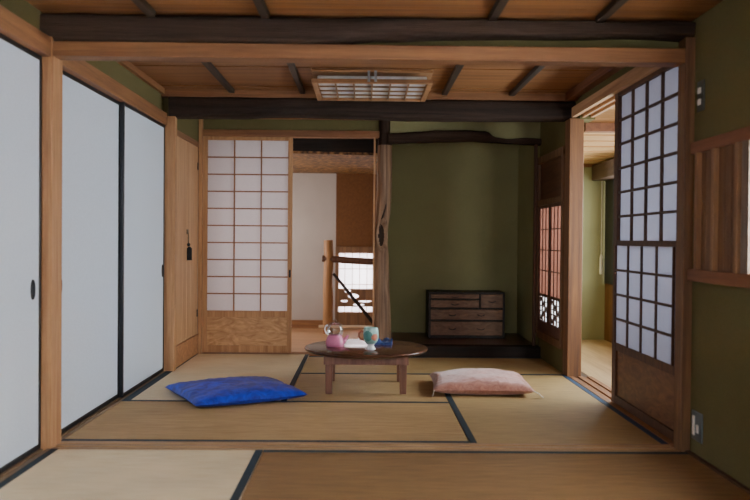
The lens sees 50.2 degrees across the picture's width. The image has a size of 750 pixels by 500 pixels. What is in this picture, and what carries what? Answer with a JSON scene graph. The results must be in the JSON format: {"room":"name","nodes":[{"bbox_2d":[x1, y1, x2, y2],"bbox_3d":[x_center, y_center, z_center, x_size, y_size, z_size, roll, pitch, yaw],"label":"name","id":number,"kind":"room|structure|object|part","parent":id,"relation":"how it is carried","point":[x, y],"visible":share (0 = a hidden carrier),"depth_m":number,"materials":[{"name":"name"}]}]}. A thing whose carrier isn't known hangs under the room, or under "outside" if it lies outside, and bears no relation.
{"room":"traditional dwelling","nodes":[
{"label":"traditional dwelling","id":0,"kind":"room"},
{"bbox_2d":[0,0,162,257],"bbox_3d":[-1.470,-0.084,2.480,0.125,1.940,6.200,0,1,-1],"label":"wall","id":1,"kind":"structure","parent":0,"point":[113,69],"depth_m":4.34,"materials":[{"name":"green paint"}]},
{"bbox_2d":[0,33,41,473],"bbox_3d":[-1.417,0.018,2.895,0.022,1.660,0.985,0,1,-1],"label":"door","id":2,"kind":"structure","parent":1,"relation":"in","point":[20,67],"depth_m":3.18,"materials":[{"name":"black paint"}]},
{"bbox_3d":[-1.414,0.164,3.309,0.004,0.086,0.044,0,1,-1],"label":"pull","id":3,"kind":"part","parent":2,"relation":"part of","materials":[{"name":"metal"}]},
{"bbox_2d":[0,448,49,481],"bbox_3d":[-1.406,0.874,2.297,0.084,0.032,2.208,0,1,-1],"label":"sill","id":4,"kind":"structure","parent":1,"relation":"attached to","point":[39,452],"depth_m":3.17,"materials":[{"name":"brown wood"}]},
{"bbox_2d":[61,70,119,433],"bbox_3d":[-1.435,0.005,4.000,0.022,1.656,0.965,0,1,-1],"label":"door","id":5,"kind":"structure","parent":1,"relation":"in","point":[90,117],"depth_m":4.00,"materials":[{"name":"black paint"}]},
{"bbox_2d":[61,371,164,439],"bbox_3d":[-1.439,0.846,4.464,0.074,0.032,1.878,0,1,-1],"label":"sill","id":6,"kind":"structure","parent":1,"relation":"attached to","point":[93,416],"depth_m":4.06,"materials":[{"name":"brown wood"}]},
{"bbox_2d":[116,61,164,93],"bbox_3d":[-1.425,-1.055,4.469,0.050,0.037,1.940,0,1,-1],"label":"trim","id":7,"kind":"structure","parent":1,"relation":"attached to","point":[129,66],"depth_m":4.84,"materials":[{"name":"brown wood"}]},
{"bbox_2d":[119,102,164,397],"bbox_3d":[-1.423,-0.006,4.931,0.022,1.656,0.918,0,1,-1],"label":"door","id":8,"kind":"structure","parent":1,"relation":"in","point":[142,137],"depth_m":4.83,"materials":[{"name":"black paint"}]},
{"bbox_2d":[163,98,198,141],"bbox_3d":[-1.448,-0.122,5.916,0.138,1.930,0.930,0,1,-1],"label":"wall","id":9,"kind":"structure","parent":0,"point":[190,127],"depth_m":5.85,"materials":[{"name":"green paint"}]},
{"bbox_2d":[176,136,186,344],"bbox_3d":[-1.387,-0.066,5.658,0.022,1.453,0.407,0,1,-1],"label":"door","id":10,"kind":"structure","parent":9,"relation":"in","point":[181,256],"depth_m":5.69,"materials":[{"name":"brown wood"}]},
{"bbox_2d":[176,334,198,367],"bbox_3d":[-1.409,0.753,5.857,0.068,0.182,0.794,0,1,-1],"label":"panel","id":11,"kind":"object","parent":9,"relation":"attached to","point":[188,348],"depth_m":5.87,"materials":[{"name":"brown wood"}]},
{"bbox_2d":[177,130,198,146],"bbox_3d":[-1.399,-0.816,5.838,0.062,0.038,0.794,0,1,-1],"label":"trim","id":12,"kind":"structure","parent":9,"relation":"attached to","point":[180,134],"depth_m":5.84,"materials":[{"name":"brown wood"}]},
{"bbox_2d":[186,142,198,339],"bbox_3d":[-1.389,-0.070,6.053,0.028,1.453,0.373,0,1,-1],"label":"door","id":13,"kind":"structure","parent":9,"relation":"in","point":[192,150],"depth_m":6.05,"materials":[{"name":"brown wood"}]},
{"bbox_2d":[186,229,191,259],"bbox_3d":[-1.361,-0.038,5.872,0.038,0.228,0.052,0,1,-1],"label":"tassel","id":14,"kind":"object","parent":13,"relation":"hanging from","point":[189,249],"visible":1,"depth_m":5.86,"materials":[{"name":"black fabric"}]},
{"bbox_2d":[202,352,318,355],"bbox_3d":[-0.670,0.829,6.309,1.370,0.032,0.108,0,1,-1],"label":"sill","id":15,"kind":"structure","parent":9,"relation":"attached to","point":[299,353],"depth_m":6.30,"materials":[{"name":"brown wood"}]},
{"bbox_2d":[197,170,198,332],"bbox_3d":[-1.704,-0.141,7.237,0.060,1.930,1.800,0,1,-1],"label":"wall","id":16,"kind":"structure","parent":0,"point":[198,170],"depth_m":7.58,"materials":[{"name":"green paint"}]},
{"bbox_2d":[197,328,363,351],"bbox_3d":[-0.822,0.825,7.261,1.760,0.054,1.800,0,1,-1],"label":"floor","id":17,"kind":"structure","parent":0,"point":[301,337],"depth_m":7.47,"materials":[{"name":"brown wood"}]},
{"bbox_2d":[319,240,372,333],"bbox_3d":[-0.255,0.355,7.604,0.558,0.895,0.120,1,1,3],"label":"log railing","id":18,"kind":"object","parent":17,"relation":"on","point":[328,258],"visible":0.91,"depth_m":7.58,"materials":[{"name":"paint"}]},
{"bbox_3d":[-0.445,0.353,7.622,0.102,0.895,0.104,0,1,-1],"label":"post","id":19,"kind":"part","parent":18,"relation":"part of","materials":[{"name":"brown wood"}]},
{"bbox_3d":[-0.271,0.731,7.618,0.530,0.025,0.042,0,1,-1],"label":"rail","id":20,"kind":"part","parent":18,"relation":"part of","materials":[{"name":"brown wood"}]},
{"bbox_3d":[-0.244,0.099,7.609,0.517,0.094,0.071,0,1,-1],"label":"rail","id":21,"kind":"part","parent":18,"relation":"part of","materials":[{"name":"brown wood"}]},
{"bbox_2d":[198,148,377,173],"bbox_3d":[-0.809,-0.797,7.281,1.720,0.067,1.600,0,1,-1],"label":"ceiling","id":22,"kind":"structure","parent":0,"point":[303,161],"depth_m":7.11,"materials":[{"name":"brown wood"}]},
{"bbox_2d":[198,138,377,152],"bbox_3d":[-0.797,-0.944,6.519,1.720,0.310,0.040,0,1,-1],"label":"wall","id":23,"kind":"structure","parent":0,"point":[299,144],"depth_m":6.51,"materials":[{"name":"paint"}]},
{"bbox_2d":[292,173,335,319],"bbox_3d":[-1.041,-0.046,8.117,1.290,1.730,0.060,0,1,-1],"label":"wall","id":24,"kind":"structure","parent":0,"point":[314,194],"depth_m":8.09,"materials":[{"name":"white paint"}]},
{"bbox_2d":[292,320,334,327],"bbox_3d":[-1.048,0.747,8.082,1.288,0.085,0.030,0,1,-1],"label":"baseboard","id":25,"kind":"structure","parent":24,"relation":"attached to","point":[295,323],"depth_m":8.07,"materials":[{"name":"brown wood"}]},
{"bbox_2d":[336,173,376,246],"bbox_3d":[-0.161,-0.038,8.121,0.470,1.730,0.075,0,1,-1],"label":"board","id":26,"kind":"object","parent":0,"point":[354,192],"visible":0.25,"depth_m":8.08,"materials":[{"name":"brown wood"}]},
{"bbox_2d":[335,247,374,324],"bbox_3d":[-0.195,0.362,8.073,0.412,0.790,0.061,0,1,-1],"label":"window","id":27,"kind":"structure","parent":26,"relation":"attached to","point":[358,279],"depth_m":8.06,"materials":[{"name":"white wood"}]},
{"bbox_2d":[129,61,599,95],"bbox_3d":[-0.030,-1.068,4.537,2.920,0.068,2.100,0,1,-1],"label":"ceiling","id":28,"kind":"structure","parent":0,"point":[170,75],"depth_m":4.89,"materials":[{"name":"brown wood"}]},
{"bbox_2d":[311,69,432,101],"bbox_3d":[-0.020,-1.027,5.013,0.720,0.082,0.628,0,1,-1],"label":"ceiling lamp","id":29,"kind":"object","parent":28,"relation":"hanging from","point":[328,84],"visible":1,"depth_m":4.84,"materials":[{"name":"brown wood"}]},
{"bbox_3d":[-0.020,-1.018,5.018,0.650,0.032,0.560,0,1,-1],"label":"lamp shade","id":30,"kind":"part","parent":29,"relation":"part of","materials":[{"name":"white paper"}]},
{"bbox_3d":[-0.020,-1.059,5.017,0.720,0.018,0.620,0,1,-1],"label":"board","id":31,"kind":"part","parent":29,"relation":"part of","materials":[{"name":"brown wood"}]},
{"bbox_2d":[203,119,539,138],"bbox_3d":[-0.004,-0.974,6.292,2.700,0.230,0.083,0,1,-1],"label":"wall","id":32,"kind":"structure","parent":0,"point":[247,124],"depth_m":6.26,"materials":[{"name":"green paint"}]},
{"bbox_2d":[202,136,292,352],"bbox_3d":[-1.001,-0.042,6.285,0.698,1.692,0.034,0,1,-1],"label":"door","id":33,"kind":"structure","parent":32,"relation":"in","point":[248,181],"depth_m":6.29,"materials":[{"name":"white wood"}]},
{"bbox_3d":[-1.007,0.639,6.296,0.630,0.223,0.008,0,1,-1],"label":"panel","id":34,"kind":"part","parent":33,"relation":"part of","materials":[{"name":"brown wood"}]},
{"bbox_2d":[262,118,355,119],"bbox_3d":[-0.033,-1.034,6.242,2.680,0.040,0.030,0,1,-1],"label":"trim","id":35,"kind":"structure","parent":32,"relation":"attached to","point":[262,118],"depth_m":6.22,"materials":[{"name":"brown wood"}]},
{"bbox_2d":[372,138,375,326],"bbox_3d":[-0.009,-0.029,6.282,0.014,1.700,0.038,0,1,-1],"label":"trim","id":36,"kind":"structure","parent":32,"relation":"attached to","point":[374,138],"depth_m":6.26,"materials":[{"name":"brown wood"}]},
{"bbox_2d":[25,0,722,22],"bbox_3d":[0.009,-0.976,1.428,2.920,0.068,4.080,0,1,-1],"label":"ceiling","id":37,"kind":"structure","parent":0,"point":[526,10],"depth_m":3.30,"materials":[{"name":"brown wood"}]},
{"bbox_2d":[388,142,518,332],"bbox_3d":[0.718,-0.129,7.159,1.340,1.950,0.060,0,1,-1],"label":"wall","id":38,"kind":"structure","parent":0,"point":[453,224],"depth_m":7.13,"materials":[{"name":"green paint"}]},
{"bbox_2d":[391,332,531,344],"bbox_3d":[0.680,0.797,6.720,1.180,0.108,0.840,0,1,-1],"label":"floor","id":39,"kind":"structure","parent":0,"point":[416,337],"depth_m":6.62,"materials":[{"name":"brown wood"}]},
{"bbox_2d":[425,290,504,338],"bbox_3d":[0.770,0.548,6.890,0.644,0.388,0.336,0,1,-1],"label":"dresser","id":40,"kind":"object","parent":39,"relation":"on","point":[449,313],"visible":1,"depth_m":6.74,"materials":[{"name":"wood"}]},
{"bbox_3d":[0.672,0.391,6.750,0.408,0.036,0.029,0,1,-1],"label":"drawer","id":41,"kind":"part","parent":40,"relation":"part of","materials":[{"name":"brown wood"}]},
{"bbox_3d":[0.672,0.454,6.751,0.408,0.062,0.029,0,1,-1],"label":"drawer","id":42,"kind":"part","parent":40,"relation":"part of","materials":[{"name":"brown wood"}]},
{"bbox_3d":[0.771,0.662,6.755,0.610,0.116,0.029,0,1,-1],"label":"drawer","id":43,"kind":"part","parent":40,"relation":"part of","materials":[{"name":"brown wood"}]},
{"bbox_3d":[0.772,0.545,6.753,0.610,0.086,0.029,0,1,-1],"label":"drawer","id":44,"kind":"part","parent":40,"relation":"part of","materials":[{"name":"brown wood"}]},
{"bbox_3d":[0.985,0.432,6.755,0.186,0.112,0.029,0,1,-1],"label":"door","id":45,"kind":"part","parent":40,"relation":"part of","materials":[{"name":"brown wood"}]},
{"bbox_2d":[353,40,678,47],"bbox_3d":[-0.025,-0.959,3.499,2.785,0.190,0.022,0,1,-1],"label":"wall","id":46,"kind":"structure","parent":0,"point":[514,43],"depth_m":3.50,"materials":[{"name":"green paint"}]},
{"bbox_2d":[581,167,604,339],"bbox_3d":[1.764,-0.138,7.402,0.840,1.980,0.060,0,1,-1],"label":"wall","id":47,"kind":"structure","parent":0,"point":[593,285],"depth_m":7.38,"materials":[{"name":"green paint"}]},
{"bbox_2d":[583,164,594,166],"bbox_3d":[1.740,-0.783,7.352,0.780,0.040,0.027,0,1,-1],"label":"trim","id":48,"kind":"structure","parent":47,"relation":"attached to","point":[584,165],"depth_m":7.34,"materials":[{"name":"red wood"}]},
{"bbox_2d":[581,340,611,387],"bbox_3d":[1.827,0.884,5.046,0.760,0.056,4.820,0,1,-1],"label":"floor","id":49,"kind":"structure","parent":0,"point":[596,355],"depth_m":6.10,"materials":[{"name":"beige wood"}]},
{"bbox_2d":[584,133,614,163],"bbox_3d":[1.753,-0.834,6.452,0.780,0.104,1.818,0,1,-1],"label":"ceiling","id":50,"kind":"structure","parent":0,"point":[598,147],"depth_m":6.34,"materials":[{"name":"beige wood"}]},
{"bbox_2d":[591,110,614,122],"bbox_3d":[1.796,-0.927,5.522,0.720,0.115,0.040,0,1,-1],"label":"ceiling","id":51,"kind":"structure","parent":0,"point":[608,116],"depth_m":5.50,"materials":[{"name":"brown wood"}]},
{"bbox_2d":[604,283,612,342],"bbox_3d":[2.186,-0.104,5.003,0.060,1.980,4.750,0,1,-1],"label":"wall","id":52,"kind":"structure","parent":0,"point":[608,287],"depth_m":7.26,"materials":[{"name":"brown wood"}]},
{"bbox_2d":[584,122,614,132],"bbox_3d":[1.795,-0.839,5.504,0.720,0.060,0.080,0,1,-1],"label":"trim","id":53,"kind":"structure","parent":52,"relation":"attached to","point":[591,127],"depth_m":5.46,"materials":[{"name":"red wood"}]},
{"bbox_2d":[599,197,602,273],"bbox_3d":[2.081,-0.235,7.350,0.032,0.920,0.032,0,1,-1],"label":"blind cord","id":54,"kind":"object","parent":52,"relation":"hanging from","point":[601,257],"visible":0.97,"depth_m":7.35,"materials":[{"name":"white plastic"}]},
{"bbox_3d":[2.082,-0.320,7.349,0.006,0.750,0.005,0,1,-1],"label":"cord","id":55,"kind":"part","parent":54,"relation":"part of","materials":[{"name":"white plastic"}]},
{"bbox_2d":[592,159,613,180],"bbox_3d":[2.065,-0.700,6.959,0.140,0.140,0.780,0,1,-1],"label":"trim","id":56,"kind":"structure","parent":52,"relation":"attached to","point":[604,171],"depth_m":7.01,"materials":[{"name":"brown wood"}]},
{"bbox_2d":[604,179,613,284],"bbox_3d":[2.169,-0.154,4.987,0.055,0.980,4.720,0,1,-1],"label":"window","id":57,"kind":"structure","parent":52,"relation":"in","point":[609,184],"depth_m":7.22,"materials":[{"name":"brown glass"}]},
{"bbox_2d":[517,0,749,488],"bbox_3d":[1.400,-0.069,3.278,0.155,1.940,7.720,0,1,-1],"label":"wall","id":58,"kind":"structure","parent":0,"point":[720,338],"depth_m":3.21,"materials":[{"name":"green paint"}]},
{"bbox_2d":[161,89,565,101],"bbox_3d":[-0.042,-1.047,5.430,2.800,0.053,0.075,0,1,-1],"label":"trim","id":59,"kind":"structure","parent":58,"relation":"attached to","point":[251,93],"depth_m":5.39,"materials":[{"name":"brown wood"}]},
{"bbox_2d":[51,441,679,451],"bbox_3d":[-0.034,0.870,3.484,2.691,0.032,0.130,0,1,-1],"label":"sill","id":60,"kind":"structure","parent":58,"relation":"attached to","point":[102,445],"depth_m":3.48,"materials":[{"name":"brown wood"}]},
{"bbox_2d":[412,344,539,357],"bbox_3d":[0.687,0.801,6.240,1.181,0.113,0.130,0,1,-1],"label":"trim","id":61,"kind":"structure","parent":58,"relation":"attached to","point":[434,350],"depth_m":6.18,"materials":[{"name":"paint"}]},
{"bbox_2d":[532,144,537,345],"bbox_3d":[1.250,-0.044,6.258,0.022,1.587,0.042,0,1,-1],"label":"pillar","id":62,"kind":"structure","parent":61,"relation":"on","point":[535,145],"depth_m":6.24,"materials":[{"name":"brown wood"}]},
{"bbox_2d":[388,130,541,145],"bbox_3d":[0.726,-0.874,6.239,1.240,0.114,0.107,0,1,-1],"label":"beam","id":63,"kind":"structure","parent":62,"relation":"on","point":[436,136],"depth_m":6.19,"materials":[{"name":"black wood"}]},
{"bbox_2d":[536,146,564,348],"bbox_3d":[1.292,-0.018,5.860,0.050,1.390,0.805,0,1,-1],"label":"window","id":64,"kind":"structure","parent":58,"relation":"in","point":[551,166],"depth_m":5.83,"materials":[{"name":"red wood"}]},
{"bbox_3d":[1.282,0.140,6.046,0.022,0.956,0.364,0,1,-1],"label":"sash","id":65,"kind":"part","parent":64,"relation":"part of","materials":[{"name":"brown wood"}]},
{"bbox_3d":[1.287,0.145,5.678,0.022,0.956,0.364,0,1,-1],"label":"sash","id":66,"kind":"part","parent":64,"relation":"part of","materials":[{"name":"brown wood"}]},
{"bbox_2d":[564,67,623,101],"bbox_3d":[1.335,-1.023,4.505,0.070,0.055,1.940,0,1,-1],"label":"beam","id":67,"kind":"structure","parent":58,"relation":"attached to","point":[600,75],"depth_m":4.85,"materials":[{"name":"brown wood"}]},
{"bbox_2d":[572,67,661,117],"bbox_3d":[1.386,-0.897,4.412,0.148,0.063,1.760,0,1,-1],"label":"lintel","id":68,"kind":"object","parent":58,"relation":"attached to","point":[603,100],"visible":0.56,"depth_m":4.61,"materials":[{"name":"brown wood"}]},
{"bbox_2d":[569,376,673,446],"bbox_3d":[1.378,0.869,4.446,0.154,0.034,1.768,0,1,-1],"label":"sill","id":69,"kind":"structure","parent":58,"relation":"attached to","point":[595,386],"depth_m":4.72,"materials":[{"name":"brown wood"}]},
{"bbox_2d":[611,66,678,440],"bbox_3d":[1.354,-0.009,4.018,0.048,1.729,0.940,0,1,-1],"label":"door","id":70,"kind":"structure","parent":58,"relation":"in","point":[646,111],"depth_m":3.99,"materials":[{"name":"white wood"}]},
{"bbox_3d":[1.334,0.249,4.008,0.012,0.535,0.842,0,1,-1],"label":"sash","id":71,"kind":"part","parent":70,"relation":"part of","materials":[{"name":"white paper"}]},
{"bbox_3d":[1.352,0.686,4.014,0.008,0.250,0.842,0,1,-1],"label":"panel","id":72,"kind":"part","parent":70,"relation":"part of","materials":[{"name":"brown wood"}]},
{"bbox_2d":[691,409,702,443],"bbox_3d":[1.351,0.741,3.360,0.010,0.124,0.105,0,1,-1],"label":"wall outlet","id":73,"kind":"object","parent":58,"relation":"attached to","point":[697,418],"visible":1,"depth_m":3.35,"materials":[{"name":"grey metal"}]},
{"bbox_2d":[692,415,694,434],"bbox_3d":[1.348,0.740,3.386,0.004,0.082,0.024,0,1,-1],"label":"socket","id":74,"kind":"object","parent":73,"relation":"attached to","point":[693,416],"depth_m":3.38,"materials":[{"name":"white plastic"}]},
{"bbox_2d":[697,79,704,111],"bbox_3d":[1.362,-0.645,3.350,0.011,0.128,0.070,0,1,-1],"label":"light switch","id":75,"kind":"object","parent":58,"relation":"attached to","point":[701,84],"visible":1,"depth_m":3.34,"materials":[{"name":"white plastic"}]},
{"bbox_2d":[685,450,749,493],"bbox_3d":[1.366,0.899,1.884,0.024,0.038,3.110,0,1,-1],"label":"baseboard","id":76,"kind":"structure","parent":58,"relation":"attached to","point":[723,474],"depth_m":3.12,"materials":[{"name":"brown wood"}]},
{"bbox_2d":[687,126,749,287],"bbox_3d":[1.395,-0.143,1.922,0.082,0.588,3.010,0,1,-1],"label":"window","id":77,"kind":"structure","parent":58,"relation":"in","point":[721,256],"depth_m":3.12,"materials":[{"name":"red wood"}]},
{"bbox_3d":[1.363,-0.159,3.141,0.007,0.487,0.416,0,1,-1],"label":"board panel","id":78,"kind":"part","parent":77,"relation":"part of","materials":[{"name":"red wood"}]},
{"bbox_3d":[-0.156,0.938,2.890,2.980,0.088,6.960,0,1,-1],"label":"floor","id":79,"kind":"structure","parent":0,"visible":0},
{"bbox_2d":[41,36,62,449],"bbox_3d":[-1.395,-0.016,3.452,0.045,1.782,0.120,0,1,-1],"label":"pillar","id":80,"kind":"structure","parent":79,"relation":"on","point":[52,67],"depth_m":3.40,"materials":[{"name":"brown wood"}]},
{"bbox_2d":[0,5,50,56],"bbox_3d":[-1.390,-0.840,1.977,0.078,0.083,2.810,0,1,-1],"label":"lintel","id":81,"kind":"object","parent":80,"relation":"attached to","point":[12,26],"visible":0.8,"depth_m":3.12,"materials":[{"name":"brown wood"}]},
{"bbox_2d":[63,60,166,124],"bbox_3d":[-1.417,-0.866,4.436,0.068,0.081,1.870,0,1,-1],"label":"lintel","id":82,"kind":"object","parent":80,"relation":"attached to","point":[84,71],"visible":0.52,"depth_m":4.19,"materials":[{"name":"brown wood"}]},
{"bbox_2d":[53,41,684,66],"bbox_3d":[-0.019,-0.843,3.448,2.692,0.062,0.093,0,1,-1],"label":"lintel","id":83,"kind":"object","parent":80,"relation":"attached to","point":[62,50],"visible":1,"depth_m":3.41,"materials":[{"name":"brown wood"}]},
{"bbox_2d":[0,449,262,499],"bbox_3d":[-0.915,0.875,2.497,0.898,0.032,1.813,0,1,-1],"label":"mat","id":84,"kind":"object","parent":79,"relation":"on","point":[57,474],"visible":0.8,"depth_m":3.02,"materials":[{"name":"beige wicker"}]},
{"bbox_2d":[164,116,176,370],"bbox_3d":[-1.406,-0.026,5.421,0.110,1.752,0.058,0,1,-1],"label":"pillar","id":85,"kind":"structure","parent":79,"relation":"on","point":[170,228],"depth_m":5.39,"materials":[{"name":"brown wood"}]},
{"bbox_2d":[168,96,575,121],"bbox_3d":[-0.009,-0.958,5.463,2.760,0.149,0.165,0,1,-1],"label":"beam","id":86,"kind":"structure","parent":85,"relation":"on","point":[234,108],"depth_m":5.39,"materials":[{"name":"black wood"}]},
{"bbox_2d":[198,119,202,353],"bbox_3d":[-1.366,-0.096,6.293,0.031,1.870,0.098,0,1,-1],"label":"pillar","id":87,"kind":"structure","parent":79,"relation":"on","point":[200,174],"depth_m":6.25,"materials":[{"name":"brown wood"}]},
{"bbox_2d":[203,129,379,138],"bbox_3d":[-0.654,-0.911,6.290,1.379,0.052,0.093,0,1,-1],"label":"lintel","id":88,"kind":"object","parent":87,"relation":"attached to","point":[326,134],"visible":0.8,"depth_m":6.25,"materials":[{"name":"brown wood"}]},
{"bbox_2d":[123,354,308,400],"bbox_3d":[-0.957,0.839,5.348,0.908,0.032,1.801,0,1,-1],"label":"mat","id":89,"kind":"object","parent":79,"relation":"on","point":[286,368],"visible":0.58,"depth_m":5.47,"materials":[{"name":"beige wicker"}]},
{"bbox_2d":[165,376,307,406],"bbox_3d":[-0.802,0.788,4.575,0.650,0.089,0.600,0,1,-30],"label":"floor cushion","id":90,"kind":"object","parent":89,"relation":"on","point":[209,392],"visible":1,"depth_m":4.41,"materials":[{"name":"blue fabric"}]},
{"bbox_2d":[61,400,468,442],"bbox_3d":[-0.490,0.860,3.998,1.808,0.032,0.903,0,1,-1],"label":"mat","id":91,"kind":"object","parent":79,"relation":"on","point":[128,420],"visible":0.78,"depth_m":3.91,"materials":[{"name":"beige wicker"}]},
{"bbox_2d":[288,374,447,401],"bbox_3d":[-0.045,0.853,4.911,0.896,0.030,0.904,0,1,-1],"label":"mat","id":92,"kind":"object","parent":79,"relation":"on","point":[345,387],"visible":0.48,"depth_m":4.84,"materials":[{"name":"beige wicker"}]},
{"bbox_2d":[304,339,427,393],"bbox_3d":[-0.055,0.712,4.874,0.750,0.249,0.750,0,1,-1],"label":"table","id":93,"kind":"object","parent":92,"relation":"on","point":[354,351],"visible":0.86,"depth_m":4.65,"materials":[{"name":"brown wood"}]},
{"bbox_3d":[-0.268,0.726,4.665,0.044,0.222,0.044,0,1,-1],"label":"leg","id":94,"kind":"part","parent":93,"relation":"part of","materials":[{"name":"brown wood"}]},
{"bbox_3d":[-0.274,0.721,5.077,0.044,0.222,0.044,0,1,-1],"label":"leg","id":95,"kind":"part","parent":93,"relation":"part of","materials":[{"name":"brown wood"}]},
{"bbox_2d":[324,324,348,346],"bbox_3d":[-0.238,0.502,4.861,0.125,0.168,0.114,1,1,38],"label":"teapot","id":96,"kind":"object","parent":93,"relation":"on","point":[333,340],"visible":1,"depth_m":4.83,"materials":[{"name":"ceramic"}]},
{"bbox_2d":[358,327,378,349],"bbox_3d":[-0.034,0.525,4.758,0.114,0.129,0.093,1,1,31],"label":"mug","id":97,"kind":"object","parent":93,"relation":"on","point":[370,334],"visible":1,"depth_m":4.72,"materials":[{"name":"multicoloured ceramic"}]},
{"bbox_2d":[375,338,392,344],"bbox_3d":[0.050,0.563,4.994,0.117,0.047,0.095,0,1,-1],"label":"folded cloth","id":98,"kind":"object","parent":93,"relation":"on","point":[386,341],"visible":0.86,"depth_m":4.96,"materials":[{"name":"blue fabric"}]},
{"bbox_3d":[0.158,0.725,5.083,0.044,0.222,0.044,0,1,-1],"label":"leg","id":99,"kind":"part","parent":93,"relation":"part of","materials":[{"name":"brown wood"}]},
{"bbox_3d":[0.164,0.730,4.671,0.044,0.222,0.044,0,1,-1],"label":"leg","id":100,"kind":"part","parent":93,"relation":"part of","materials":[{"name":"brown wood"}]},
{"bbox_2d":[374,120,391,338],"bbox_3d":[0.061,-0.084,6.301,0.144,1.870,0.146,0,1,-1],"label":"pillar","id":101,"kind":"structure","parent":79,"relation":"on","point":[382,314],"depth_m":6.25,"materials":[{"name":"brown wood"}]},
{"bbox_2d":[301,356,563,374],"bbox_3d":[0.388,0.845,5.769,1.786,0.032,0.793,0,1,-1],"label":"mat","id":102,"kind":"object","parent":79,"relation":"on","point":[314,364],"visible":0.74,"depth_m":5.72,"materials":[{"name":"beige wicker"}]},
{"bbox_2d":[240,450,749,499],"bbox_3d":[0.438,0.881,2.970,1.813,0.032,0.903,0,1,-1],"label":"mat","id":103,"kind":"object","parent":79,"relation":"on","point":[278,474],"visible":1,"depth_m":3.06,"materials":[{"name":"brown wicker"}]},
{"bbox_2d":[444,375,667,443],"bbox_3d":[0.855,0.865,4.469,0.886,0.032,1.811,0,1,-1],"label":"mat","id":104,"kind":"object","parent":79,"relation":"on","point":[568,412],"visible":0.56,"depth_m":4.09,"materials":[{"name":"beige wicker"}]},
{"bbox_2d":[429,368,543,397],"bbox_3d":[0.655,0.787,4.852,0.640,0.109,0.553,1,1,1],"label":"floor cushion","id":105,"kind":"object","parent":104,"relation":"on","point":[465,381],"visible":1,"depth_m":4.65,"materials":[{"name":"pink fabric"}]},
{"bbox_2d":[562,118,583,376],"bbox_3d":[1.333,-0.001,5.383,0.094,1.750,0.130,0,1,-1],"label":"pillar","id":106,"kind":"structure","parent":79,"relation":"on","point":[574,127],"depth_m":5.32,"materials":[{"name":"brown wood"}]},
{"bbox_2d":[674,37,695,451],"bbox_3d":[1.342,-0.006,3.468,0.045,1.808,0.080,0,1,-1],"label":"pillar","id":107,"kind":"structure","parent":79,"relation":"on","point":[686,82],"depth_m":3.43,"materials":[{"name":"red wood"}]},
{"bbox_2d":[40,14,695,44],"bbox_3d":[-0.022,-0.934,3.459,2.830,0.127,0.136,0,1,-1],"label":"beam","id":108,"kind":"structure","parent":107,"relation":"on","point":[62,27],"depth_m":3.39,"materials":[{"name":"black wood"}]}
]}

